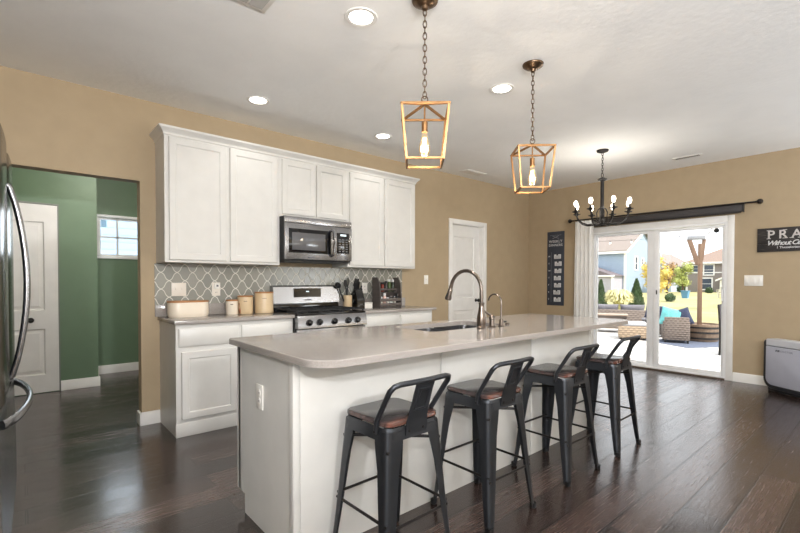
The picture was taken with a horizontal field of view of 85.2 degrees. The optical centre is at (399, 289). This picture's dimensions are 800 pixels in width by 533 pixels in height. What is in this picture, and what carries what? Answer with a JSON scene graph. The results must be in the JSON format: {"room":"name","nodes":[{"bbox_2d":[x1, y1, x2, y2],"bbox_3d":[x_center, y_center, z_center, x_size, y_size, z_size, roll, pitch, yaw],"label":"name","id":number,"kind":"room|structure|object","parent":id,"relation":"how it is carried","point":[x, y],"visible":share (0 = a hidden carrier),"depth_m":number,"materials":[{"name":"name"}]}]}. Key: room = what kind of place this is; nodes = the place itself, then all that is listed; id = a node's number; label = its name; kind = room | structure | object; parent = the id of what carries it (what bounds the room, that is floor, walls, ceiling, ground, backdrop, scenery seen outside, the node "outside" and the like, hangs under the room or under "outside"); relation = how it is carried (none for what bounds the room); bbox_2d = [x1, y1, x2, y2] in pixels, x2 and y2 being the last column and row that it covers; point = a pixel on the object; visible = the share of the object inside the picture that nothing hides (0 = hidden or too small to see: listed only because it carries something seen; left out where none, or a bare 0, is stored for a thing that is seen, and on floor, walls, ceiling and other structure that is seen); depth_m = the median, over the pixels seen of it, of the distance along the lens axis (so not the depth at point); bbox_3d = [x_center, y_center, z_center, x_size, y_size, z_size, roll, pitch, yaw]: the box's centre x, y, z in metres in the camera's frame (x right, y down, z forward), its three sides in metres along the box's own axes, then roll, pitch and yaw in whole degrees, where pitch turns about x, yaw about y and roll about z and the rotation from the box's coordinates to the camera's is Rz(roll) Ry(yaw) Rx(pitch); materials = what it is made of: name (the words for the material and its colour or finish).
{"room":"kitchen","nodes":[
{"label":"kitchen","id":0,"kind":"room"},
{"bbox_2d":[12,167,138,395],"bbox_3d":[-3.050,-0.245,4.836,4.520,2.740,2.688,-1,1,-41],"label":"wall","id":1,"kind":"structure","parent":0,"point":[99,297],"depth_m":5.00,"materials":[{"name":"paint"}]},
{"bbox_2d":[13,203,58,395],"bbox_3d":[-4.050,0.102,4.546,0.760,2.037,0.109,-1,1,-41],"label":"door","id":2,"kind":"structure","parent":1,"relation":"in","point":[38,367],"depth_m":4.71,"materials":[{"name":"white wood"}]},
{"bbox_2d":[18,201,60,390],"bbox_3d":[-4.068,0.095,4.566,0.784,2.065,0.025,-1,1,-41],"label":"trim","id":3,"kind":"structure","parent":1,"relation":"attached to","point":[57,205],"depth_m":4.80,"materials":[{"name":"wood"}]},
{"bbox_2d":[61,362,138,390],"bbox_3d":[-2.997,1.048,6.007,2.695,0.110,0.766,-1,1,-41],"label":"baseboard","id":4,"kind":"structure","parent":1,"relation":"attached to","point":[105,369],"depth_m":5.06,"materials":[{"name":"wood"}]},
{"bbox_2d":[97,214,137,259],"bbox_3d":[-3.594,-0.700,5.985,1.000,0.576,0.085,-1,1,-41],"label":"window","id":5,"kind":"structure","parent":1,"relation":"in","point":[101,222],"depth_m":5.78,"materials":[{"name":"white plastic"}]},
{"bbox_2d":[0,65,528,412],"bbox_3d":[-0.634,-0.246,5.108,7.770,2.740,0.178,-1,1,-41],"label":"wall","id":6,"kind":"structure","parent":0,"point":[49,124],"depth_m":3.72,"materials":[{"name":"paint"}]},
{"bbox_2d":[137,409,159,425],"bbox_3d":[-0.186,1.063,5.474,5.401,0.110,0.136,-1,1,-41],"label":"baseboard","id":7,"kind":"structure","parent":6,"relation":"attached to","point":[149,417],"depth_m":3.71,"materials":[{"name":"wood"}]},
{"bbox_2d":[171,283,185,295],"bbox_3d":[-1.948,-0.002,3.837,0.120,0.118,0.016,-1,1,-41],"label":"switch plate","id":8,"kind":"object","parent":6,"relation":"attached to","point":[177,289],"visible":1,"depth_m":3.84,"materials":[{"name":"plastic"}]},
{"bbox_2d":[212,282,219,295],"bbox_3d":[-1.702,-0.005,4.038,0.075,0.125,0.034,-1,1,-41],"label":"outlet","id":9,"kind":"object","parent":6,"relation":"attached to","point":[215,285],"visible":1,"depth_m":4.03,"materials":[{"name":"plastic"}]},
{"bbox_2d":[155,134,279,265],"bbox_3d":[-1.611,-0.764,3.919,0.983,1.065,0.327,-1,1,-41],"label":"upper cabinet","id":10,"kind":"object","parent":6,"relation":"attached to","point":[216,204],"visible":0.98,"depth_m":3.73,"materials":[{"name":"wood"}]},
{"bbox_2d":[149,123,419,184],"bbox_3d":[-0.939,-1.294,4.474,2.826,0.067,0.351,-1,1,-41],"label":"trim","id":11,"kind":"structure","parent":10,"relation":"attached to","point":[160,129],"depth_m":4.02,"materials":[{"name":"wood"}]},
{"bbox_2d":[154,263,401,304],"bbox_3d":[-1.038,-0.019,4.641,2.807,0.442,0.008,-1,1,-41],"label":"backsplash","id":12,"kind":"structure","parent":6,"relation":"attached to","point":[235,280],"depth_m":4.21,"materials":[{"name":"tile"}]},
{"bbox_2d":[279,157,346,221],"bbox_3d":[-0.946,-1.005,4.490,0.773,0.600,0.327,-1,1,-41],"label":"upper cabinet","id":13,"kind":"object","parent":6,"relation":"attached to","point":[307,190],"visible":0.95,"depth_m":4.33,"materials":[{"name":"wood"}]},
{"bbox_2d":[279,215,351,263],"bbox_3d":[-0.902,-0.487,4.434,0.752,0.430,0.483,-1,1,-41],"label":"microwave","id":14,"kind":"object","parent":13,"relation":"attached to","point":[301,239],"visible":0.99,"depth_m":4.26,"materials":[{"name":"silver metal"}]},
{"bbox_2d":[362,283,366,292],"bbox_3d":[-0.419,-0.019,5.164,0.078,0.125,0.008,-1,1,-41],"label":"outlet","id":15,"kind":"object","parent":6,"relation":"attached to","point":[364,285],"visible":0.92,"depth_m":5.16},
{"bbox_2d":[332,171,414,268],"bbox_3d":[-0.283,-0.782,5.068,0.980,1.065,0.327,-1,1,-41],"label":"upper cabinet","id":16,"kind":"object","parent":6,"relation":"attached to","point":[380,211],"visible":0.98,"depth_m":4.91,"materials":[{"name":"wood"}]},
{"bbox_2d":[424,275,427,283],"bbox_3d":[0.354,-0.134,5.836,0.075,0.120,0.016,-1,1,-41],"label":"switch plate","id":17,"kind":"object","parent":6,"relation":"attached to","point":[425,276],"visible":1,"depth_m":5.83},
{"bbox_2d":[452,225,479,319],"bbox_3d":[0.965,0.076,6.444,0.690,2.037,0.106,-1,1,-41],"label":"door","id":18,"kind":"structure","parent":6,"relation":"in","point":[465,293],"depth_m":6.48,"materials":[{"name":"white wood"}]},
{"bbox_2d":[448,218,486,319],"bbox_3d":[0.964,0.045,6.447,0.838,2.115,0.138,-1,1,-41],"label":"trim","id":19,"kind":"structure","parent":6,"relation":"attached to","point":[482,227],"depth_m":6.61,"materials":[{"name":"wood"}]},
{"bbox_2d":[0,0,799,191],"bbox_3d":[0.351,-1.625,1.594,10.850,0.150,12.200,-1,1,-41],"label":"ceiling","id":20,"kind":"structure","parent":0,"point":[650,83],"depth_m":3.09,"materials":[{"name":"paint"}]},
{"bbox_2d":[234,0,274,12],"bbox_3d":[-0.783,-1.560,2.248,0.300,0.008,0.300,-1,1,-41],"label":"ceiling vent","id":21,"kind":"object","parent":20,"relation":"in","point":[260,5],"visible":1,"depth_m":2.37,"materials":[{"name":"metal"}]},
{"bbox_2d":[246,95,269,104],"bbox_3d":[-1.191,-1.587,3.649,0.190,0.006,0.190,-1,1,-41],"label":"recessed light","id":22,"kind":"object","parent":20,"relation":"in","point":[253,99],"visible":1,"depth_m":3.65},
{"bbox_2d":[250,97,265,103],"bbox_3d":[-1.191,-1.588,3.649,0.134,0.002,0.134,-1,1,-41],"label":"diffuser","id":23,"kind":"object","parent":22,"relation":"attached to","point":[253,100],"depth_m":3.65,"materials":[{"name":"plastic"}]},
{"bbox_2d":[344,7,377,27],"bbox_3d":[-0.224,-1.564,2.502,0.190,0.006,0.190,-1,1,-41],"label":"recessed light","id":24,"kind":"object","parent":20,"relation":"in","point":[361,17],"visible":1,"depth_m":2.50,"materials":[{"name":"plastic"}]},
{"bbox_2d":[349,10,372,23],"bbox_3d":[-0.224,-1.566,2.502,0.134,0.002,0.134,-1,1,-41],"label":"diffuser","id":25,"kind":"object","parent":24,"relation":"attached to","point":[355,16],"depth_m":2.50,"materials":[{"name":"plastic"}]},
{"bbox_2d":[374,133,391,139],"bbox_3d":[-0.177,-1.601,4.545,0.190,0.006,0.190,-1,1,-41],"label":"recessed light","id":26,"kind":"object","parent":20,"relation":"in","point":[383,136],"visible":1,"depth_m":4.54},
{"bbox_2d":[377,134,388,137],"bbox_3d":[-0.177,-1.603,4.545,0.134,0.002,0.134,-1,1,-41],"label":"diffuser","id":27,"kind":"object","parent":26,"relation":"attached to","point":[378,135],"depth_m":4.53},
{"bbox_2d":[400,0,450,168],"bbox_3d":[0.134,-1.124,2.360,0.261,0.880,0.261,0,1,1],"label":"pendant lantern","id":28,"kind":"object","parent":20,"relation":"hanging from","point":[424,5],"visible":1,"depth_m":2.35,"materials":[{"name":"brown metal"}]},
{"bbox_2d":[422,105,427,132],"bbox_3d":[0.134,-0.935,2.363,0.033,0.160,0.032,0,1,1],"label":"socket","id":29,"kind":"object","parent":28,"relation":"attached to","point":[424,123],"depth_m":2.36,"materials":[{"name":"gold metal"}]},
{"bbox_2d":[460,169,485,175],"bbox_3d":[1.016,-1.626,6.045,0.400,0.008,0.160,-1,1,-41],"label":"ceiling vent","id":30,"kind":"object","parent":20,"relation":"in","point":[469,171],"visible":1,"depth_m":6.02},
{"bbox_2d":[490,83,513,93],"bbox_3d":[0.802,-1.579,3.423,0.190,0.006,0.190,-1,1,-41],"label":"recessed light","id":31,"kind":"object","parent":20,"relation":"in","point":[502,88],"visible":1,"depth_m":3.42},
{"bbox_2d":[493,85,510,92],"bbox_3d":[0.802,-1.581,3.423,0.134,0.002,0.134,-1,1,-41],"label":"diffuser","id":32,"kind":"object","parent":31,"relation":"attached to","point":[498,88],"depth_m":3.43,"materials":[{"name":"plastic"}]},
{"bbox_2d":[510,59,556,193],"bbox_3d":[0.930,-1.135,3.053,0.261,0.880,0.261,0,1,3],"label":"pendant lantern","id":33,"kind":"object","parent":20,"relation":"hanging from","point":[533,65],"visible":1,"depth_m":3.05,"materials":[{"name":"brown metal"}]},
{"bbox_2d":[530,143,534,166],"bbox_3d":[0.930,-0.946,3.057,0.033,0.160,0.032,0,1,3],"label":"socket","id":34,"kind":"object","parent":33,"relation":"attached to","point":[532,160],"depth_m":3.05,"materials":[{"name":"gold metal"}]},
{"bbox_2d":[572,148,633,226],"bbox_3d":[2.336,-1.171,5.026,0.639,0.875,0.639,0,1,-20],"label":"chandelier","id":35,"kind":"object","parent":20,"relation":"hanging from","point":[602,221],"visible":1,"depth_m":5.01,"materials":[{"name":"black metal"}]},
{"bbox_2d":[673,153,702,159],"bbox_3d":[3.484,-1.607,5.271,0.100,0.008,0.300,-1,1,-41],"label":"ceiling vent","id":36,"kind":"object","parent":20,"relation":"in","point":[699,154],"visible":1,"depth_m":5.25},
{"bbox_2d":[11,363,799,532],"bbox_3d":[0.345,1.229,1.646,10.850,0.080,12.200,-1,1,-41],"label":"floor","id":37,"kind":"structure","parent":0,"point":[713,455],"depth_m":2.77,"materials":[{"name":"brown wood"}]},
{"bbox_2d":[0,124,32,532],"bbox_3d":[-1.847,0.302,1.559,0.813,1.770,0.910,-1,1,-40],"label":"refrigerator","id":38,"kind":"object","parent":37,"relation":"on","point":[10,360],"visible":1,"depth_m":1.62,"materials":[{"name":"silver metal"}]},
{"bbox_2d":[160,318,292,437],"bbox_3d":[-1.526,0.704,3.880,0.991,0.883,0.539,-1,1,-41],"label":"base cabinet","id":39,"kind":"object","parent":37,"relation":"on","point":[198,362],"visible":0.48,"depth_m":3.53,"materials":[{"name":"wood"}]},
{"bbox_2d":[155,302,294,324],"bbox_3d":[-1.531,0.195,3.853,1.026,0.133,0.559,-1,1,-41],"label":"countertop","id":40,"kind":"structure","parent":39,"relation":"on","point":[217,311],"depth_m":3.74,"materials":[{"name":"grey stone"}]},
{"bbox_2d":[167,300,208,317],"bbox_3d":[-1.828,0.163,3.758,0.332,0.138,0.176,-1,1,-41],"label":"bread box","id":41,"kind":"object","parent":40,"relation":"on","point":[178,308],"visible":1,"depth_m":3.68,"materials":[{"name":"beige ceramic"}]},
{"bbox_2d":[226,299,240,314],"bbox_3d":[-1.552,0.160,4.050,0.134,0.136,0.109,-1,1,-41],"label":"canister","id":42,"kind":"object","parent":40,"relation":"on","point":[231,304],"visible":1,"depth_m":4.00,"materials":[{"name":"beige ceramic"}]},
{"bbox_2d":[237,295,252,313],"bbox_3d":[-1.466,0.141,4.124,0.141,0.171,0.141,-1,1,-41],"label":"canister","id":43,"kind":"object","parent":40,"relation":"on","point":[246,301],"visible":0.98,"depth_m":4.07,"materials":[{"name":"beige ceramic"}]},
{"bbox_2d":[254,292,272,312],"bbox_3d":[-1.323,0.123,4.234,0.178,0.204,0.178,-1,1,-41],"label":"canister","id":44,"kind":"object","parent":40,"relation":"on","point":[263,301],"visible":0.99,"depth_m":4.16,"materials":[{"name":"beige ceramic"}]},
{"bbox_2d":[270,285,366,332],"bbox_3d":[-0.815,0.538,4.411,0.772,1.158,0.640,-1,1,-41],"label":"gas range","id":45,"kind":"object","parent":37,"relation":"on","point":[314,307],"visible":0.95,"depth_m":4.38,"materials":[{"name":"silver metal"}]},
{"bbox_2d":[273,309,364,315],"bbox_3d":[-0.808,0.226,4.398,0.772,0.022,0.500,-1,1,-41],"label":"cooktop","id":46,"kind":"object","parent":45,"relation":"in","point":[311,312],"depth_m":4.23,"materials":[{"name":"metal"}]},
{"bbox_2d":[333,373,450,532],"bbox_3d":[-0.030,0.768,1.931,0.408,0.830,0.432,-1,1,-42],"label":"bar stool","id":47,"kind":"object","parent":37,"relation":"on","point":[392,414],"visible":1,"depth_m":1.82,"materials":[{"name":"black metal"}]},
{"bbox_2d":[363,310,431,326],"bbox_3d":[-0.172,0.685,5.051,1.026,0.883,0.539,-1,1,-41],"label":"base cabinet","id":48,"kind":"object","parent":37,"relation":"on","point":[376,319],"visible":0.07,"depth_m":4.82,"materials":[{"name":"wood"}]},
{"bbox_2d":[339,297,435,313],"bbox_3d":[-0.149,0.176,5.048,1.064,0.133,0.559,-1,1,-41],"label":"countertop","id":49,"kind":"structure","parent":48,"relation":"on","point":[404,308],"depth_m":4.95,"materials":[{"name":"grey stone"}]},
{"bbox_2d":[343,295,351,306],"bbox_3d":[-0.589,0.138,4.889,0.100,0.153,0.100,-1,1,-41],"label":"utensil crock","id":50,"kind":"object","parent":49,"relation":"on","point":[347,302],"visible":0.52,"depth_m":4.85,"materials":[{"name":"beige ceramic"}]},
{"bbox_2d":[335,282,343,301],"bbox_3d":[-0.662,0.061,4.841,0.155,0.290,0.045,-1,1,-41],"label":"ladle","id":51,"kind":"object","parent":50,"relation":"in","point":[337,284],"visible":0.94,"depth_m":4.82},
{"bbox_2d":[344,280,346,294],"bbox_3d":[-0.600,0.046,4.849,0.016,0.316,0.084,1,1,31],"label":"slotted spoon","id":52,"kind":"object","parent":50,"relation":"in","point":[345,281],"visible":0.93,"depth_m":4.84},
{"bbox_2d":[351,290,364,308],"bbox_3d":[-0.481,0.111,4.948,0.100,0.205,0.142,-1,1,-41],"label":"knife block","id":53,"kind":"object","parent":49,"relation":"on","point":[358,295],"visible":0.87,"depth_m":4.91,"materials":[{"name":"wood"}]},
{"bbox_2d":[365,302,372,307],"bbox_3d":[-0.389,0.180,5.037,0.124,0.064,0.084,-1,1,-41],"label":"box","id":54,"kind":"object","parent":49,"relation":"on","point":[367,304],"visible":0.72,"depth_m":5.02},
{"bbox_2d":[372,277,401,307],"bbox_3d":[-0.152,0.032,5.167,0.330,0.355,0.150,-1,1,-41],"label":"spice rack","id":55,"kind":"object","parent":49,"relation":"on","point":[377,294],"visible":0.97,"depth_m":5.11,"materials":[{"name":"grey wood"}]},
{"bbox_2d":[388,279,390,291],"bbox_3d":[-0.129,-0.052,5.231,0.038,0.150,0.037,-1,1,-41],"label":"spice jar","id":56,"kind":"object","parent":55,"relation":"on","point":[389,282],"visible":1,"depth_m":5.21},
{"bbox_2d":[237,330,590,532],"bbox_3d":[0.354,0.723,3.001,2.715,0.883,0.660,-1,1,-41],"label":"kitchen island","id":57,"kind":"object","parent":37,"relation":"on","point":[290,449],"visible":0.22,"depth_m":2.15,"materials":[{"name":"wood"}]},
{"bbox_2d":[256,383,262,409],"bbox_3d":[-0.687,0.523,2.127,0.008,0.120,0.075,-1,1,-41],"label":"outlet","id":58,"kind":"object","parent":57,"relation":"attached to","point":[259,388],"visible":1,"depth_m":2.12,"materials":[{"name":"plastic"}]},
{"bbox_2d":[229,313,627,367],"bbox_3d":[0.476,0.267,2.926,2.887,0.030,0.943,-1,1,-41],"label":"island countertop","id":59,"kind":"structure","parent":57,"relation":"on","point":[336,348],"depth_m":2.30,"materials":[{"name":"grey stone"}]},
{"bbox_2d":[413,325,476,331],"bbox_3d":[0.350,0.375,3.022,0.745,0.188,0.400,-1,1,-41],"label":"sink","id":60,"kind":"object","parent":59,"relation":"in","point":[446,328],"visible":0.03,"depth_m":3.29,"materials":[{"name":"silver metal"}]},
{"bbox_2d":[445,269,485,328],"bbox_3d":[0.439,0.056,2.951,0.064,0.392,0.352,-1,1,-41],"label":"faucet","id":61,"kind":"object","parent":59,"relation":"on","point":[481,317],"visible":1,"depth_m":2.84,"materials":[{"name":"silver metal"}]},
{"bbox_2d":[485,311,495,327],"bbox_3d":[0.594,0.188,2.904,0.109,0.130,0.053,-1,1,-32],"label":"soap dispenser","id":62,"kind":"object","parent":59,"relation":"on","point":[491,317],"visible":0.94,"depth_m":2.90,"materials":[{"name":"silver metal"}]},
{"bbox_2d":[488,293,506,326],"bbox_3d":[0.674,0.138,3.022,0.072,0.225,0.136,-1,1,-41],"label":"water tap","id":63,"kind":"object","parent":59,"relation":"on","point":[501,321],"visible":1,"depth_m":2.97,"materials":[{"name":"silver metal"}]},
{"bbox_2d":[430,356,536,532],"bbox_3d":[0.461,0.761,2.356,0.408,0.830,0.432,-1,1,-41],"label":"bar stool","id":64,"kind":"object","parent":37,"relation":"on","point":[485,412],"visible":0.97,"depth_m":2.23,"materials":[{"name":"black metal"}]},
{"bbox_2d":[511,343,599,486],"bbox_3d":[1.032,0.753,2.847,0.408,0.830,0.432,-1,1,-40],"label":"bar stool","id":65,"kind":"object","parent":37,"relation":"on","point":[547,374],"visible":0.95,"depth_m":2.76,"materials":[{"name":"black metal"}]},
{"bbox_2d":[572,335,640,456],"bbox_3d":[1.549,0.746,3.294,0.408,0.830,0.432,-1,1,-42],"label":"bar stool","id":66,"kind":"object","parent":37,"relation":"on","point":[594,366],"visible":0.74,"depth_m":3.17,"materials":[{"name":"black metal"}]},
{"bbox_2d":[763,338,799,397],"bbox_3d":[4.231,0.846,4.679,0.161,0.590,0.560,0,1,-8],"label":"air purifier","id":67,"kind":"object","parent":37,"relation":"on","point":[781,373],"visible":1,"depth_m":4.72,"materials":[{"name":"plastic"}]},
{"bbox_2d":[528,147,799,375],"bbox_3d":[5.334,-0.215,4.050,0.130,2.740,9.350,-1,1,-41],"label":"wall","id":68,"kind":"structure","parent":0,"point":[772,309],"depth_m":5.33,"materials":[{"name":"paint"}]},
{"bbox_2d":[547,231,564,305],"bbox_3d":[2.550,-0.347,7.142,0.029,1.210,0.297,-1,1,-41],"label":"menu board","id":69,"kind":"object","parent":68,"relation":"attached to","point":[555,240],"visible":1,"depth_m":7.13,"materials":[{"name":"wood"}]},
{"bbox_2d":[594,215,734,380],"bbox_3d":[3.551,0.089,6.073,0.166,2.050,1.807,-1,1,-41],"label":"door","id":70,"kind":"structure","parent":68,"relation":"in","point":[727,222],"depth_m":5.93,"materials":[{"name":"white plastic"}]},
{"bbox_2d":[568,199,762,222],"bbox_3d":[3.465,-1.050,5.981,0.149,0.082,2.394,-1,1,-41],"label":"curtain rod","id":71,"kind":"object","parent":68,"relation":"attached to","point":[759,201],"visible":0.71,"depth_m":5.65,"materials":[{"name":"black metal"}]},
{"bbox_2d":[574,220,593,349],"bbox_3d":[2.820,0.015,6.679,0.072,2.135,0.322,-1,1,-41],"label":"curtain","id":72,"kind":"object","parent":71,"relation":"hanging from","point":[584,235],"visible":0.63,"depth_m":6.67,"materials":[{"name":"fabric"}]},
{"bbox_2d":[593,204,744,226],"bbox_3d":[3.520,-0.991,5.897,0.064,0.108,1.824,-1,1,-41],"label":"roller shade","id":73,"kind":"object","parent":68,"relation":"attached to","point":[730,209],"visible":0.73,"depth_m":5.67,"materials":[{"name":"fabric"}]},
{"bbox_2d":[732,372,766,385],"bbox_3d":[5.229,1.099,4.080,0.016,0.110,9.192,-1,1,-41],"label":"baseboard","id":74,"kind":"structure","parent":68,"relation":"attached to","point":[737,377],"depth_m":5.25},
{"bbox_2d":[744,275,762,285],"bbox_3d":[4.235,-0.109,5.213,0.010,0.128,0.178,-1,1,-41],"label":"switch plate","id":75,"kind":"object","parent":68,"relation":"attached to","point":[749,280],"visible":1,"depth_m":5.21,"materials":[{"name":"plastic"}]},
{"bbox_2d":[757,226,799,251],"bbox_3d":[4.474,-0.577,4.919,0.024,0.276,0.680,-1,1,-41],"label":"wall sign","id":76,"kind":"object","parent":68,"relation":"attached to","point":[776,239],"visible":1,"depth_m":5.02,"materials":[{"name":"black wood"}]},
{"label":"outside","id":77,"kind":"structure","parent":0,"visible":0},
{"bbox_2d":[606,292,721,323],"bbox_3d":[49.962,0.644,69.706,153.240,0.795,180.000,-1,1,-41],"label":"lawn","id":78,"kind":"structure","parent":77,"point":[710,301],"depth_m":29.14,"materials":[{"name":"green plant"}]},
{"bbox_2d":[598,279,606,303],"bbox_3d":[11.142,0.199,24.120,0.719,1.611,0.700,-1,1,-41],"label":"evergreen shrub","id":79,"kind":"object","parent":78,"relation":"on","point":[601,291],"visible":0.65,"depth_m":23.98,"materials":[{"name":"green plant"}]},
{"bbox_2d":[604,289,633,309],"bbox_3d":[11.169,0.503,22.249,1.459,1.071,1.462,-1,1,-41],"label":"pampas grass","id":80,"kind":"object","parent":78,"relation":"on","point":[615,296],"depth_m":21.87,"materials":[{"name":"plant"}]},
{"bbox_2d":[598,234,661,292],"bbox_3d":[26.756,-3.933,63.141,14.670,8.900,15.420,-1,1,-41],"label":"house","id":81,"kind":"structure","parent":78,"relation":"on","point":[620,263],"depth_m":56.36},
{"bbox_2d":[628,278,644,304],"bbox_3d":[13.061,0.181,24.034,0.846,1.657,0.853,-1,1,-41],"label":"evergreen shrub","id":82,"kind":"object","parent":78,"relation":"on","point":[638,299],"visible":0.74,"depth_m":23.86,"materials":[{"name":"green plant"}]},
{"bbox_2d":[640,255,673,292],"bbox_3d":[22.505,-1.202,38.073,2.771,3.953,2.940,-1,1,-41],"label":"tree","id":83,"kind":"object","parent":78,"relation":"on","point":[664,273],"visible":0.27,"depth_m":37.06,"materials":[{"name":"yellow plant"}]},
{"bbox_2d":[661,262,677,292],"bbox_3d":[34.978,-1.599,57.155,2.371,4.098,3.725,0,1,7],"label":"round tree","id":84,"kind":"object","parent":78,"relation":"on","point":[671,265],"visible":0.23,"depth_m":55.99,"materials":[{"name":"orange plant"}]},
{"bbox_2d":[664,293,675,301],"bbox_3d":[19.898,0.577,32.030,0.744,0.715,1.261,1,1,29],"label":"shrub","id":85,"kind":"object","parent":78,"relation":"on","point":[670,297],"visible":1,"depth_m":31.78,"materials":[{"name":"green plant"}]},
{"bbox_2d":[660,253,685,291],"bbox_3d":[41.856,-2.763,70.492,12.400,6.350,8.200,-1,1,-41],"label":"house","id":86,"kind":"structure","parent":78,"relation":"on","point":[669,258],"depth_m":67.26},
{"bbox_2d":[676,286,684,291],"bbox_3d":[39.826,-0.071,61.747,1.090,1.086,1.817,0,1,12],"label":"shrub","id":87,"kind":"object","parent":78,"relation":"on","point":[679,289],"visible":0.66,"depth_m":61.47,"materials":[{"name":"green plant"}]},
{"bbox_2d":[670,261,693,290],"bbox_3d":[32.764,-1.372,50.381,2.160,3.881,2.430,-1,1,-41],"label":"round tree","id":88,"kind":"object","parent":78,"relation":"on","point":[681,278],"visible":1,"depth_m":50.14,"materials":[{"name":"green plant"}]},
{"bbox_2d":[681,291,689,297],"bbox_3d":[25.372,0.426,38.698,0.640,0.680,0.640,-1,1,-41],"label":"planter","id":89,"kind":"object","parent":78,"relation":"on","point":[684,294],"visible":0.88,"depth_m":38.51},
{"bbox_2d":[684,249,721,292],"bbox_3d":[50.443,-3.165,63.235,13.900,7.450,13.700,-1,1,-41],"label":"house","id":90,"kind":"structure","parent":78,"relation":"on","point":[712,262],"depth_m":63.09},
{"bbox_2d":[705,287,713,292],"bbox_3d":[40.568,0.098,57.081,0.875,0.981,1.562,0,1,17],"label":"shrub","id":91,"kind":"object","parent":78,"relation":"on","point":[707,290],"visible":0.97,"depth_m":56.76,"materials":[{"name":"green plant"}]},
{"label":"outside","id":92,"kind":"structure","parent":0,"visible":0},
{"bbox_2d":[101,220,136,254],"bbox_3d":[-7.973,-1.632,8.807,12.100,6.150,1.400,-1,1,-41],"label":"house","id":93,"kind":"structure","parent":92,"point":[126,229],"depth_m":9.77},
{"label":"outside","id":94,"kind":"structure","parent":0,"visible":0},
{"bbox_2d":[597,328,720,371],"bbox_3d":[5.078,1.201,9.709,6.840,0.100,14.000,-1,1,-41],"label":"patio","id":95,"kind":"structure","parent":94,"point":[697,358],"depth_m":8.16,"materials":[{"name":"concrete"}]},
{"bbox_2d":[598,313,627,328],"bbox_3d":[5.144,0.877,11.876,1.900,0.470,0.600,1,1,25],"label":"patio table","id":96,"kind":"object","parent":95,"relation":"on","point":[601,315],"visible":0.4,"depth_m":11.42,"materials":[{"name":"brown wood"}]},
{"bbox_2d":[598,309,646,320],"bbox_3d":[6.158,0.829,12.968,2.320,0.530,0.790,1,1,27],"label":"outdoor sofa","id":97,"kind":"object","parent":95,"relation":"on","point":[633,315],"visible":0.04,"depth_m":12.33,"materials":[{"name":"grey wicker"}]},
{"bbox_2d":[598,304,618,308],"bbox_3d":[6.083,0.586,12.817,0.640,0.338,0.192,1,1,27],"label":"cushion","id":98,"kind":"object","parent":97,"relation":"on","point":[600,306],"visible":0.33,"depth_m":12.72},
{"bbox_2d":[620,304,644,309],"bbox_3d":[6.679,0.593,12.512,0.640,0.338,0.192,1,1,27],"label":"cushion","id":99,"kind":"object","parent":97,"relation":"on","point":[622,306],"visible":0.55,"depth_m":12.44,"materials":[{"name":"fabric"}]},
{"bbox_2d":[618,321,646,339],"bbox_3d":[5.425,0.948,10.176,0.590,0.390,0.570,1,1,25],"label":"wicker ottoman","id":100,"kind":"object","parent":95,"relation":"on","point":[633,328],"visible":0.81,"depth_m":9.93,"materials":[{"name":"wicker"}]},
{"bbox_2d":[624,321,646,325],"bbox_3d":[5.425,0.788,10.173,0.590,0.069,0.570,1,1,25],"label":"cushion","id":101,"kind":"object","parent":100,"relation":"on","point":[630,323],"depth_m":9.94,"materials":[{"name":"fabric"}]},
{"bbox_2d":[642,318,660,334],"bbox_3d":[6.204,0.924,10.651,0.500,0.425,0.500,1,1,27],"label":"wicker side table","id":102,"kind":"object","parent":95,"relation":"on","point":[643,319],"visible":0.13,"depth_m":10.39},
{"bbox_2d":[644,304,662,318],"bbox_3d":[6.204,0.541,10.644,0.402,0.377,0.140,1,1,27],"label":"throw pillow","id":103,"kind":"object","parent":102,"relation":"on","point":[660,310],"visible":0.26,"depth_m":10.55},
{"bbox_2d":[641,339,718,347],"bbox_3d":[6.929,1.152,9.571,2.660,0.008,1.273,0,1,-11],"label":"outdoor rug","id":104,"kind":"object","parent":95,"relation":"on","point":[692,344],"visible":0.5,"depth_m":9.30,"materials":[{"name":"fabric"}]},
{"bbox_2d":[661,317,689,343],"bbox_3d":[6.075,0.866,9.604,0.502,0.558,0.594,1,1,27],"label":"wicker armchair","id":105,"kind":"object","parent":104,"relation":"on","point":[672,328],"visible":1,"depth_m":9.35,"materials":[{"name":"wicker"}]},
{"bbox_2d":[659,306,680,323],"bbox_3d":[5.941,0.606,9.537,0.503,0.485,0.177,1,1,27],"label":"throw pillow","id":106,"kind":"object","parent":105,"relation":"on","point":[666,312],"visible":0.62,"depth_m":9.53,"materials":[{"name":"fabric"}]},
{"bbox_2d":[679,307,694,323],"bbox_3d":[6.125,0.608,9.463,0.477,0.472,0.174,0,1,19],"label":"throw pillow","id":107,"kind":"object","parent":105,"relation":"on","point":[685,312],"visible":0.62,"depth_m":9.40,"materials":[{"name":"fabric"}]},
{"bbox_2d":[689,322,718,341],"bbox_3d":[6.789,0.953,9.822,0.756,0.380,0.752,-1,1,-41],"label":"barrel planter","id":108,"kind":"object","parent":104,"relation":"on","point":[706,332],"visible":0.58,"depth_m":9.52,"materials":[{"name":"brown wood"}]},
{"bbox_2d":[687,235,705,324],"bbox_3d":[6.701,-0.209,9.860,0.367,2.020,0.140,1,1,27],"label":"wooden post","id":109,"kind":"object","parent":108,"relation":"on","point":[698,259],"visible":0.91,"depth_m":9.79,"materials":[{"name":"brown wood"}]},
{"bbox_2d":[609,235,688,243],"bbox_3d":[5.032,-1.400,12.098,0.058,0.433,5.461,-1,1,-37],"label":"string lights","id":110,"kind":"object","parent":109,"relation":"hanging from","point":[631,242],"visible":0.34,"depth_m":10.90},
{"bbox_2d":[717,304,720,354],"bbox_3d":[6.087,0.723,7.795,0.645,0.931,0.536,-1,1,-41],"label":"patio chair","id":111,"kind":"object","parent":95,"relation":"on","point":[718,305],"visible":0.21,"depth_m":7.84,"materials":[{"name":"black metal"}]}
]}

